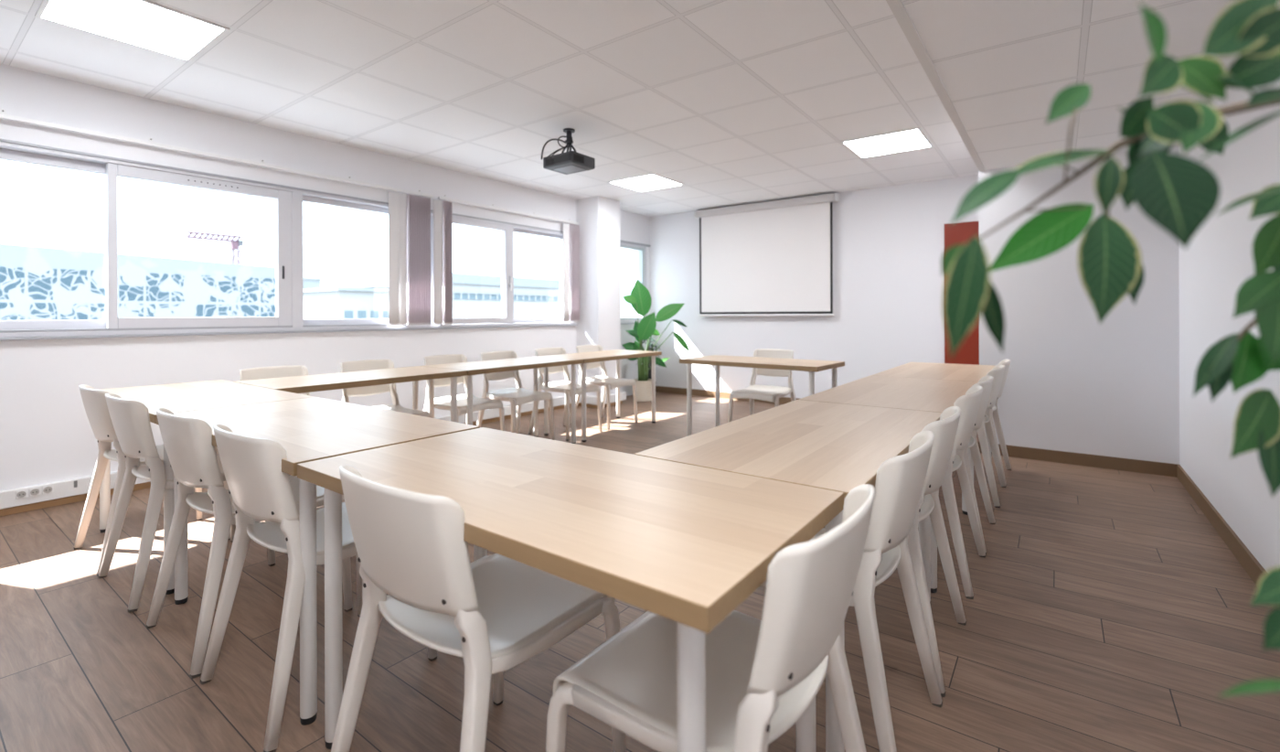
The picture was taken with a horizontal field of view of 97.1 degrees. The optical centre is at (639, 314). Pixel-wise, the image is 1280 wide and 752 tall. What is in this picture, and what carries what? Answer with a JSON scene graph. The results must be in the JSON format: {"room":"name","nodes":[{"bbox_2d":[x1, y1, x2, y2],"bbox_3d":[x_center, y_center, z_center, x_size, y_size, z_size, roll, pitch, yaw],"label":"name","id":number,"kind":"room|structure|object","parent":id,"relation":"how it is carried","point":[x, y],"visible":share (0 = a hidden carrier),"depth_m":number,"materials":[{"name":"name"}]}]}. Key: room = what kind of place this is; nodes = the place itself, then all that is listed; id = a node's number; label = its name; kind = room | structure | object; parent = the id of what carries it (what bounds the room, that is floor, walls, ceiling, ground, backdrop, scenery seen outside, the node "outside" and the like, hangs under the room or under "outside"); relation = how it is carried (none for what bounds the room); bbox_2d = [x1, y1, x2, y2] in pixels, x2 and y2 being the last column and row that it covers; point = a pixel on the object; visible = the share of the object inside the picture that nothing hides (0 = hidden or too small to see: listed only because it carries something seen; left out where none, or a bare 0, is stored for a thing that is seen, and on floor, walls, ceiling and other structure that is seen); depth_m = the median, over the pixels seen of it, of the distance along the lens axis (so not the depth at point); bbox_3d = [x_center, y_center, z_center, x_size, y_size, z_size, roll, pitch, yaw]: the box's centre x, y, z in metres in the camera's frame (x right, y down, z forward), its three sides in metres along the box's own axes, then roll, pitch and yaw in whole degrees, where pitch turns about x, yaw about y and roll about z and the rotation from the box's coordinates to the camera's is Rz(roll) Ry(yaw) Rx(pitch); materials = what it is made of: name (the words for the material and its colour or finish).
{"room":"meeting room","nodes":[
{"label":"meeting room","id":0,"kind":"room"},
{"bbox_2d":[0,63,650,490],"bbox_3d":[-2.319,-0.143,5.113,0.250,2.540,7.960,0,0,36],"label":"wall","id":1,"kind":"structure","parent":0,"point":[47,435],"depth_m":3.94,"materials":[{"name":"white paint"}]},
{"bbox_2d":[0,108,432,197],"bbox_3d":[-2.987,-1.124,3.945,0.065,0.064,3.430,0,0,36],"label":"track","id":2,"kind":"object","parent":1,"relation":"attached to","point":[4,115],"visible":1,"depth_m":3.81,"materials":[{"name":"white metal"}]},
{"bbox_2d":[0,138,446,340],"bbox_3d":[-3.004,-0.420,4.046,0.155,1.130,3.610,0,0,36],"label":"window","id":3,"kind":"structure","parent":1,"relation":"in","point":[289,299],"depth_m":3.92,"materials":[{"name":"grey"}]},
{"bbox_2d":[388,191,433,325],"bbox_3d":[-2.075,-0.488,5.141,0.089,1.186,0.434,0,0,36],"label":"vertical blind","id":4,"kind":"object","parent":3,"relation":"attached to","point":[410,253],"visible":1,"depth_m":5.09,"materials":[{"name":"white fabric"}]},
{"bbox_2d":[433,199,452,324],"bbox_3d":[-1.889,-0.488,5.394,0.089,1.186,0.172,0,0,36],"label":"vertical blind","id":5,"kind":"object","parent":3,"relation":"attached to","point":[442,210],"visible":1,"depth_m":5.38,"materials":[{"name":"white fabric"}]},
{"bbox_2d":[0,400,622,516],"bbox_3d":[-2.400,1.105,4.474,0.372,0.045,6.832,0,0,36],"label":"baseboard","id":6,"kind":"structure","parent":1,"relation":"attached to","point":[82,496],"depth_m":3.41,"materials":[{"name":"brown"}]},
{"bbox_2d":[0,391,626,509],"bbox_3d":[-2.373,1.033,4.479,0.410,0.096,6.870,0,0,36],"label":"trunking","id":7,"kind":"structure","parent":1,"relation":"attached to","point":[62,488],"depth_m":3.41,"materials":[{"name":"white plastic"}]},
{"bbox_2d":[15,489,27,499],"bbox_3d":[-3.506,1.019,3.204,0.009,0.044,0.044,0,0,36],"label":"wall socket","id":8,"kind":"object","parent":7,"relation":"attached to","point":[20,494],"visible":1,"depth_m":3.20,"materials":[{"name":"white plastic"}]},
{"bbox_2d":[16,490,26,497],"bbox_3d":[-3.505,1.019,3.203,0.004,0.036,0.036,0,0,36],"label":"outlet","id":9,"kind":"object","parent":8,"relation":"attached to","point":[19,494],"depth_m":3.20,"materials":[{"name":"white plastic"}]},
{"bbox_2d":[29,487,40,496],"bbox_3d":[-3.475,1.019,3.246,0.009,0.044,0.044,0,0,36],"label":"wall socket","id":10,"kind":"object","parent":7,"relation":"attached to","point":[36,491],"visible":1,"depth_m":3.25,"materials":[{"name":"white plastic"}]},
{"bbox_2d":[30,488,39,495],"bbox_3d":[-3.474,1.019,3.245,0.004,0.036,0.036,0,0,36],"label":"outlet","id":11,"kind":"object","parent":10,"relation":"attached to","point":[33,491],"depth_m":3.24,"materials":[{"name":"white plastic"}]},
{"bbox_2d":[42,484,53,493],"bbox_3d":[-3.444,1.019,3.288,0.009,0.044,0.044,0,0,36],"label":"wall socket","id":12,"kind":"object","parent":7,"relation":"attached to","point":[46,489],"visible":1,"depth_m":3.29,"materials":[{"name":"white plastic"}]},
{"bbox_2d":[42,486,52,492],"bbox_3d":[-3.443,1.019,3.287,0.004,0.036,0.036,0,0,36],"label":"outlet","id":13,"kind":"object","parent":12,"relation":"attached to","point":[46,489],"depth_m":3.28,"materials":[{"name":"white plastic"}]},
{"bbox_2d":[74,480,77,487],"bbox_3d":[-3.378,1.015,3.384,0.002,0.040,0.015,0,0,36],"label":"joint","id":14,"kind":"object","parent":7,"relation":"attached to","point":[76,481],"visible":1,"depth_m":3.38,"materials":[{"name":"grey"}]},
{"bbox_2d":[437,194,578,224],"bbox_3d":[-1.351,-1.129,6.162,0.065,0.064,1.940,0,0,36],"label":"track","id":15,"kind":"object","parent":1,"relation":"attached to","point":[443,197],"visible":1,"depth_m":5.99,"materials":[{"name":"white metal"}]},
{"bbox_2d":[442,213,577,329],"bbox_3d":[-1.386,-0.425,6.239,0.156,1.130,1.880,0,0,36],"label":"window","id":16,"kind":"structure","parent":1,"relation":"in","point":[507,229],"depth_m":6.11,"materials":[{"name":"grey plastic"}]},
{"bbox_2d":[563,223,579,322],"bbox_3d":[-0.838,-0.491,6.819,0.089,1.186,0.232,0,0,36],"label":"vertical blind","id":17,"kind":"object","parent":16,"relation":"attached to","point":[570,231],"visible":1,"depth_m":6.79,"materials":[{"name":"white fabric"}]},
{"bbox_2d":[620,240,650,324],"bbox_3d":[-0.213,-0.434,7.834,0.150,1.141,1.040,0,0,36],"label":"window","id":18,"kind":"structure","parent":1,"relation":"in","point":[641,248],"depth_m":8.10,"materials":[{"name":"grey"}]},
{"bbox_2d":[0,0,978,216],"bbox_3d":[-0.597,-1.493,3.840,4.540,0.150,8.360,0,0,36],"label":"ceiling","id":19,"kind":"structure","parent":0,"point":[735,102],"depth_m":3.47,"materials":[{"name":"tile"}]},
{"bbox_2d":[34,0,229,62],"bbox_3d":[-2.443,-1.409,2.733,0.594,0.008,0.594,0,0,36],"label":"recessed light","id":20,"kind":"object","parent":19,"relation":"in","point":[148,25],"visible":1,"depth_m":2.74,"materials":[{"name":"white plastic"}]},
{"bbox_2d":[541,128,595,174],"bbox_3d":[-0.546,-1.266,4.346,0.313,0.304,0.306,0,0,36],"label":"projector","id":21,"kind":"object","parent":19,"relation":"hanging from","point":[570,162],"visible":1,"depth_m":4.30,"materials":[{"name":"grey plastic"}]},
{"bbox_2d":[545,158,554,165],"bbox_3d":[-0.680,-1.156,4.286,0.098,0.045,0.002,0,0,36],"label":"vent grille","id":22,"kind":"object","parent":21,"relation":"attached to","point":[549,161],"depth_m":4.29,"materials":[{"name":"black plastic"}]},
{"bbox_2d":[573,153,584,163],"bbox_3d":[-0.455,-1.159,4.209,0.002,0.050,0.111,0,0,36],"label":"vent grille","id":23,"kind":"object","parent":21,"relation":"attached to","point":[578,158],"depth_m":4.21,"materials":[{"name":"black plastic"}]},
{"bbox_2d":[608,173,684,191],"bbox_3d":[0.070,-1.416,6.114,0.594,0.008,0.594,0,0,36],"label":"recessed light","id":24,"kind":"object","parent":19,"relation":"in","point":[648,182],"visible":1,"depth_m":6.10,"materials":[{"name":"white plastic"}]},
{"bbox_2d":[840,127,933,158],"bbox_3d":[2.070,-1.422,4.727,0.594,0.008,0.594,0,0,36],"label":"recessed light","id":25,"kind":"object","parent":19,"relation":"in","point":[914,138],"visible":1,"depth_m":4.69,"materials":[{"name":"white plastic"}]},
{"bbox_2d":[885,0,985,171],"bbox_3d":[0.811,-1.145,1.907,0.042,0.010,6.520,0,0,36],"label":"trim","id":26,"kind":"structure","parent":19,"relation":"attached to","point":[896,6],"depth_m":2.64,"materials":[{"name":"white"}]},
{"bbox_2d":[576,195,620,395],"bbox_3d":[-0.515,-0.149,7.044,0.360,2.540,0.430,0,0,36],"label":"wall pillar","id":27,"kind":"structure","parent":0,"point":[598,218],"depth_m":6.89,"materials":[{"name":"white paint"}]},
{"bbox_2d":[0,391,1279,751],"bbox_3d":[-0.043,1.180,3.437,5.895,0.120,8.360,0,0,36],"label":"floor","id":28,"kind":"structure","parent":0,"point":[1107,612],"depth_m":1.89,"materials":[{"name":"brown wood"}]},
{"bbox_2d":[74,384,230,575],"bbox_3d":[-2.384,0.729,2.773,0.498,0.799,0.513,0,0,36],"label":"chair","id":29,"kind":"object","parent":28,"relation":"on","point":[94,400],"visible":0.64,"depth_m":2.57,"materials":[{"name":"beige plastic"}]},
{"bbox_2d":[97,393,275,612],"bbox_3d":[-1.981,0.728,2.476,0.498,0.799,0.513,0,0,36],"label":"chair","id":30,"kind":"object","parent":28,"relation":"on","point":[130,418],"visible":0.74,"depth_m":2.23,"materials":[{"name":"beige plastic"}]},
{"bbox_2d":[99,379,314,594],"bbox_3d":[-2.203,0.759,2.803,1.218,0.735,0.592,0,0,36],"label":"table","id":31,"kind":"object","parent":28,"relation":"on","point":[218,393],"visible":0.38,"depth_m":2.70,"materials":[{"name":"beige wood"}]},
{"bbox_2d":[145,407,352,678],"bbox_3d":[-1.436,0.726,2.086,0.498,0.799,0.513,0,0,36],"label":"chair","id":32,"kind":"object","parent":28,"relation":"on","point":[187,442],"visible":0.71,"depth_m":1.85,"materials":[{"name":"beige plastic"}]},
{"bbox_2d":[239,364,309,395],"bbox_3d":[-2.136,0.728,3.433,0.513,0.799,0.498,0,0,36],"label":"chair","id":33,"kind":"object","parent":28,"relation":"on","point":[273,371],"visible":0.12,"depth_m":3.59,"materials":[{"name":"beige plastic"}]},
{"bbox_2d":[155,396,479,725],"bbox_3d":[-1.218,0.756,2.076,1.218,0.735,0.592,0,0,36],"label":"table","id":34,"kind":"object","parent":28,"relation":"on","point":[312,428],"visible":0.57,"depth_m":1.89,"materials":[{"name":"beige wood"}]},
{"bbox_2d":[199,424,437,751],"bbox_3d":[-1.004,0.725,1.780,0.498,0.799,0.513,0,0,36],"label":"chair","id":35,"kind":"object","parent":28,"relation":"on","point":[259,488],"visible":0.72,"depth_m":1.54,"materials":[{"name":"beige plastic"}]},
{"bbox_2d":[233,365,467,422],"bbox_3d":[-1.793,0.758,3.617,0.592,0.735,1.195,0,0,36],"label":"table","id":36,"kind":"object","parent":28,"relation":"on","point":[316,382],"visible":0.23,"depth_m":3.52,"materials":[{"name":"beige wood"}]},
{"bbox_2d":[340,359,431,417],"bbox_3d":[-1.783,0.727,3.912,0.513,0.799,0.498,0,0,36],"label":"chair","id":37,"kind":"object","parent":28,"relation":"on","point":[368,364],"visible":0.44,"depth_m":4.05,"materials":[{"name":"beige plastic"}]},
{"bbox_2d":[423,353,504,430],"bbox_3d":[-1.403,0.726,4.427,0.513,0.799,0.498,0,0,36],"label":"chair","id":38,"kind":"object","parent":28,"relation":"on","point":[442,402],"visible":0.57,"depth_m":4.45,"materials":[{"name":"beige plastic"}]},
{"bbox_2d":[330,465,626,751],"bbox_3d":[-0.374,0.723,1.302,0.498,0.799,0.513,0,0,36],"label":"chair","id":39,"kind":"object","parent":28,"relation":"on","point":[496,612],"visible":1,"depth_m":1.15,"materials":[{"name":"beige plastic"}]},
{"bbox_2d":[421,355,583,443],"bbox_3d":[-1.079,0.756,4.585,0.592,0.735,1.195,0,0,36],"label":"table","id":40,"kind":"object","parent":28,"relation":"on","point":[482,367],"visible":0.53,"depth_m":4.47,"materials":[{"name":"beige wood"}]},
{"bbox_2d":[476,350,554,439],"bbox_3d":[-1.083,0.725,4.862,0.513,0.799,0.498,0,0,36],"label":"chair","id":41,"kind":"object","parent":28,"relation":"on","point":[521,396],"visible":0.66,"depth_m":4.88,"materials":[{"name":"beige plastic"}]},
{"bbox_2d":[528,347,602,440],"bbox_3d":[-0.709,0.724,5.369,0.513,0.799,0.498,0,0,36],"label":"chair","id":42,"kind":"object","parent":28,"relation":"on","point":[563,386],"visible":0.65,"depth_m":5.38,"materials":[{"name":"beige plastic"}]},
{"bbox_2d":[297,426,843,751],"bbox_3d":[-0.224,0.753,1.343,1.218,0.735,0.592,0,0,36],"label":"table","id":43,"kind":"object","parent":28,"relation":"on","point":[686,544],"visible":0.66,"depth_m":1.14,"materials":[{"name":"brown wood"}]},
{"bbox_2d":[536,349,661,441],"bbox_3d":[-0.366,0.753,5.552,0.592,0.735,1.195,0,0,36],"label":"table","id":44,"kind":"object","parent":28,"relation":"on","point":[614,354],"visible":0.84,"depth_m":5.32,"materials":[{"name":"beige wood"}]},
{"bbox_2d":[570,344,637,429],"bbox_3d":[-0.370,0.723,5.827,0.513,0.799,0.498,0,0,36],"label":"chair","id":45,"kind":"object","parent":28,"relation":"on","point":[603,380],"visible":0.63,"depth_m":5.85,"materials":[{"name":"beige plastic"}]},
{"bbox_2d":[634,334,660,382],"bbox_3d":[0.105,0.695,7.718,0.414,0.848,0.425,0,0,36],"label":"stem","id":46,"kind":"object","parent":28,"relation":"on","point":[652,345],"visible":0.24,"depth_m":7.71,"materials":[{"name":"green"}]},
{"bbox_2d":[621,279,690,401],"bbox_3d":[0.204,0.328,7.346,0.906,1.582,0.340,0,0,3],"label":"potted plant","id":47,"kind":"object","parent":28,"relation":"on","point":[640,299],"visible":0.86,"depth_m":7.31,"materials":[{"name":"green plant"}]},
{"bbox_2d":[545,483,874,751],"bbox_3d":[0.159,0.722,1.075,0.513,0.799,0.498,0,0,36],"label":"chair","id":48,"kind":"object","parent":28,"relation":"on","point":[762,676],"visible":0.9,"depth_m":0.97,"materials":[{"name":"beige plastic"}]},
{"bbox_2d":[679,354,844,436],"bbox_3d":[0.997,0.749,4.719,1.218,0.735,0.592,0,0,39],"label":"table","id":49,"kind":"object","parent":28,"relation":"on","point":[812,366],"visible":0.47,"depth_m":4.64,"materials":[{"name":"beige wood"}]},
{"bbox_2d":[728,348,796,422],"bbox_3d":[1.106,0.719,5.010,0.498,0.799,0.513,0,0,36],"label":"chair","id":50,"kind":"object","parent":28,"relation":"on","point":[764,392],"visible":0.69,"depth_m":5.08,"materials":[{"name":"beige plastic"}]},
{"bbox_2d":[634,399,941,751],"bbox_3d":[0.584,0.751,1.878,0.592,0.735,1.218,0,0,36],"label":"table","id":51,"kind":"object","parent":28,"relation":"on","point":[841,447],"visible":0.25,"depth_m":1.67,"materials":[{"name":"beige wood"}]},
{"bbox_2d":[761,430,942,751],"bbox_3d":[0.524,0.720,1.570,0.513,0.799,0.498,0,0,36],"label":"chair","id":52,"kind":"object","parent":28,"relation":"on","point":[900,479],"visible":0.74,"depth_m":1.32,"materials":[{"name":"beige plastic"}]},
{"bbox_2d":[799,374,978,592],"bbox_3d":[1.312,0.749,2.862,0.592,0.735,1.218,0,0,36],"label":"table","id":53,"kind":"object","parent":28,"relation":"on","point":[897,392],"visible":0.3,"depth_m":2.71,"materials":[{"name":"beige wood"}]},
{"bbox_2d":[871,362,995,482],"bbox_3d":[2.041,0.746,3.847,0.592,0.735,1.218,0,0,36],"label":"table","id":54,"kind":"object","parent":28,"relation":"on","point":[966,372],"visible":0.25,"depth_m":3.73,"materials":[{"name":"beige wood"}]},
{"bbox_2d":[907,405,966,696],"bbox_3d":[0.835,0.719,1.993,0.513,0.799,0.498,0,0,36],"label":"chair","id":55,"kind":"object","parent":28,"relation":"on","point":[944,430],"visible":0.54,"depth_m":1.76,"materials":[{"name":"beige plastic"}]},
{"bbox_2d":[941,384,985,598],"bbox_3d":[1.251,0.718,2.556,0.513,0.799,0.498,0,0,36],"label":"chair","id":56,"kind":"object","parent":28,"relation":"on","point":[969,403],"visible":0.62,"depth_m":2.30,"materials":[{"name":"beige plastic"}]},
{"bbox_2d":[963,375,995,554],"bbox_3d":[1.551,0.717,2.962,0.513,0.799,0.498,0,0,36],"label":"chair","id":57,"kind":"object","parent":28,"relation":"on","point":[986,381],"visible":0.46,"depth_m":2.86,"materials":[{"name":"beige plastic"}]},
{"bbox_2d":[977,364,1005,507],"bbox_3d":[2.017,0.716,3.594,0.513,0.799,0.498,0,0,36],"label":"chair","id":58,"kind":"object","parent":28,"relation":"on","point":[997,371],"visible":0.57,"depth_m":3.34,"materials":[{"name":"beige plastic"}]},
{"bbox_2d":[990,359,1011,486],"bbox_3d":[2.317,0.715,4.001,0.513,0.799,0.498,0,0,36],"label":"chair","id":59,"kind":"object","parent":28,"relation":"on","point":[994,414],"visible":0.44,"depth_m":4.04,"materials":[{"name":"beige plastic"}]},
{"bbox_2d":[941,0,1279,696],"bbox_3d":[0.617,0.308,0.454,0.777,1.620,0.309,0,0,9],"label":"ficus tree","id":60,"kind":"object","parent":28,"relation":"on","point":[1178,193],"visible":1,"depth_m":0.45,"materials":[{"name":"green plant"}]},
{"bbox_2d":[650,174,978,398],"bbox_3d":[2.375,-0.157,6.721,5.895,2.540,0.200,0,0,36],"label":"wall","id":61,"kind":"structure","parent":0,"point":[889,241],"depth_m":6.54,"materials":[{"name":"white paint"}]},
{"bbox_2d":[655,385,799,404],"bbox_3d":[1.862,1.070,6.968,4.270,0.088,0.014,0,0,36],"label":"baseboard","id":62,"kind":"structure","parent":61,"relation":"attached to","point":[658,389],"depth_m":7.68,"materials":[{"name":"brown"}]},
{"bbox_2d":[693,192,839,316],"bbox_3d":[1.532,-0.691,7.134,1.910,1.428,0.126,0,0,36],"label":"projection screen","id":63,"kind":"object","parent":61,"relation":"attached to","point":[774,258],"visible":1,"depth_m":7.07,"materials":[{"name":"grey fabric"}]},
{"bbox_2d":[944,221,979,364],"bbox_3d":[3.389,0.079,5.827,0.443,2.062,0.034,0,0,36],"label":"wall panel","id":64,"kind":"object","parent":61,"relation":"in","point":[967,352],"depth_m":5.84,"materials":[{"name":"red paint"}]},
{"bbox_2d":[978,144,1179,464],"bbox_3d":[3.626,-0.161,4.779,1.175,2.540,1.440,0,0,36],"label":"wall","id":65,"kind":"structure","parent":0,"point":[1075,382],"depth_m":4.16,"materials":[{"name":"white paint"}]},
{"bbox_2d":[977,441,1178,477],"bbox_3d":[3.193,1.066,4.198,1.189,0.088,0.014,0,0,36],"label":"baseboard","id":66,"kind":"structure","parent":65,"relation":"attached to","point":[1160,468],"depth_m":4.11,"materials":[{"name":"brown wood"}]},
{"bbox_2d":[901,0,1279,170],"bbox_3d":[1.289,-1.361,1.430,1.355,0.426,6.720,0,0,36],"label":"ceiling","id":67,"kind":"structure","parent":0,"point":[1002,65],"depth_m":2.54,"materials":[{"name":"tile"}]},
{"bbox_2d":[1178,4,1279,570],"bbox_3d":[2.244,-0.157,1.747,0.200,2.540,7.960,0,0,36],"label":"wall","id":68,"kind":"structure","parent":0,"point":[1218,259],"depth_m":2.75,"materials":[{"name":"white paint"}]},
{"bbox_2d":[1177,464,1279,608],"bbox_3d":[1.730,1.071,1.226,0.014,0.088,6.506,0,0,36],"label":"baseboard","id":69,"kind":"structure","parent":68,"relation":"attached to","point":[1253,567],"depth_m":2.76,"materials":[{"name":"brown"}]},
{"label":"outside","id":70,"kind":"structure","parent":0,"visible":0},
{"bbox_3d":[-49.190,7.367,55.763,135.320,0.200,210.000,0,0,36],"label":"ground","id":71,"kind":"structure","parent":70,"visible":0},
{"bbox_2d":[0,243,275,319],"bbox_3d":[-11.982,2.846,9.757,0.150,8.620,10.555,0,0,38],"label":"building","id":72,"kind":"structure","parent":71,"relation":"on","point":[37,282],"depth_m":11.57,"materials":[{"name":"metal"}]},
{"bbox_2d":[186,230,243,264],"bbox_3d":[-37.844,0.024,50.386,0.600,14.455,4.157,0,0,36],"label":"tower crane","id":73,"kind":"object","parent":71,"relation":"on","point":[234,244],"visible":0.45,"depth_m":51.11,"materials":[{"name":"pink"}]},
{"bbox_2d":[302,277,322,288],"bbox_3d":[-26.604,2.175,44.557,3.200,10.050,1.600,0,0,36],"label":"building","id":74,"kind":"structure","parent":71,"relation":"on","point":[308,282],"depth_m":43.69,"materials":[{"name":"white"}]},
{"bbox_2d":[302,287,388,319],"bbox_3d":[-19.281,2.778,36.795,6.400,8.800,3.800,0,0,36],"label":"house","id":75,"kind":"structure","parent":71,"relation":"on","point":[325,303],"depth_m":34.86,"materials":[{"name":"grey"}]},
{"bbox_2d":[330,273,559,322],"bbox_3d":[-14.286,2.303,43.610,14.350,9.720,11.900,0,0,36],"label":"building","id":76,"kind":"structure","parent":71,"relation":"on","point":[474,295],"depth_m":39.13,"materials":[{"name":"grey"}]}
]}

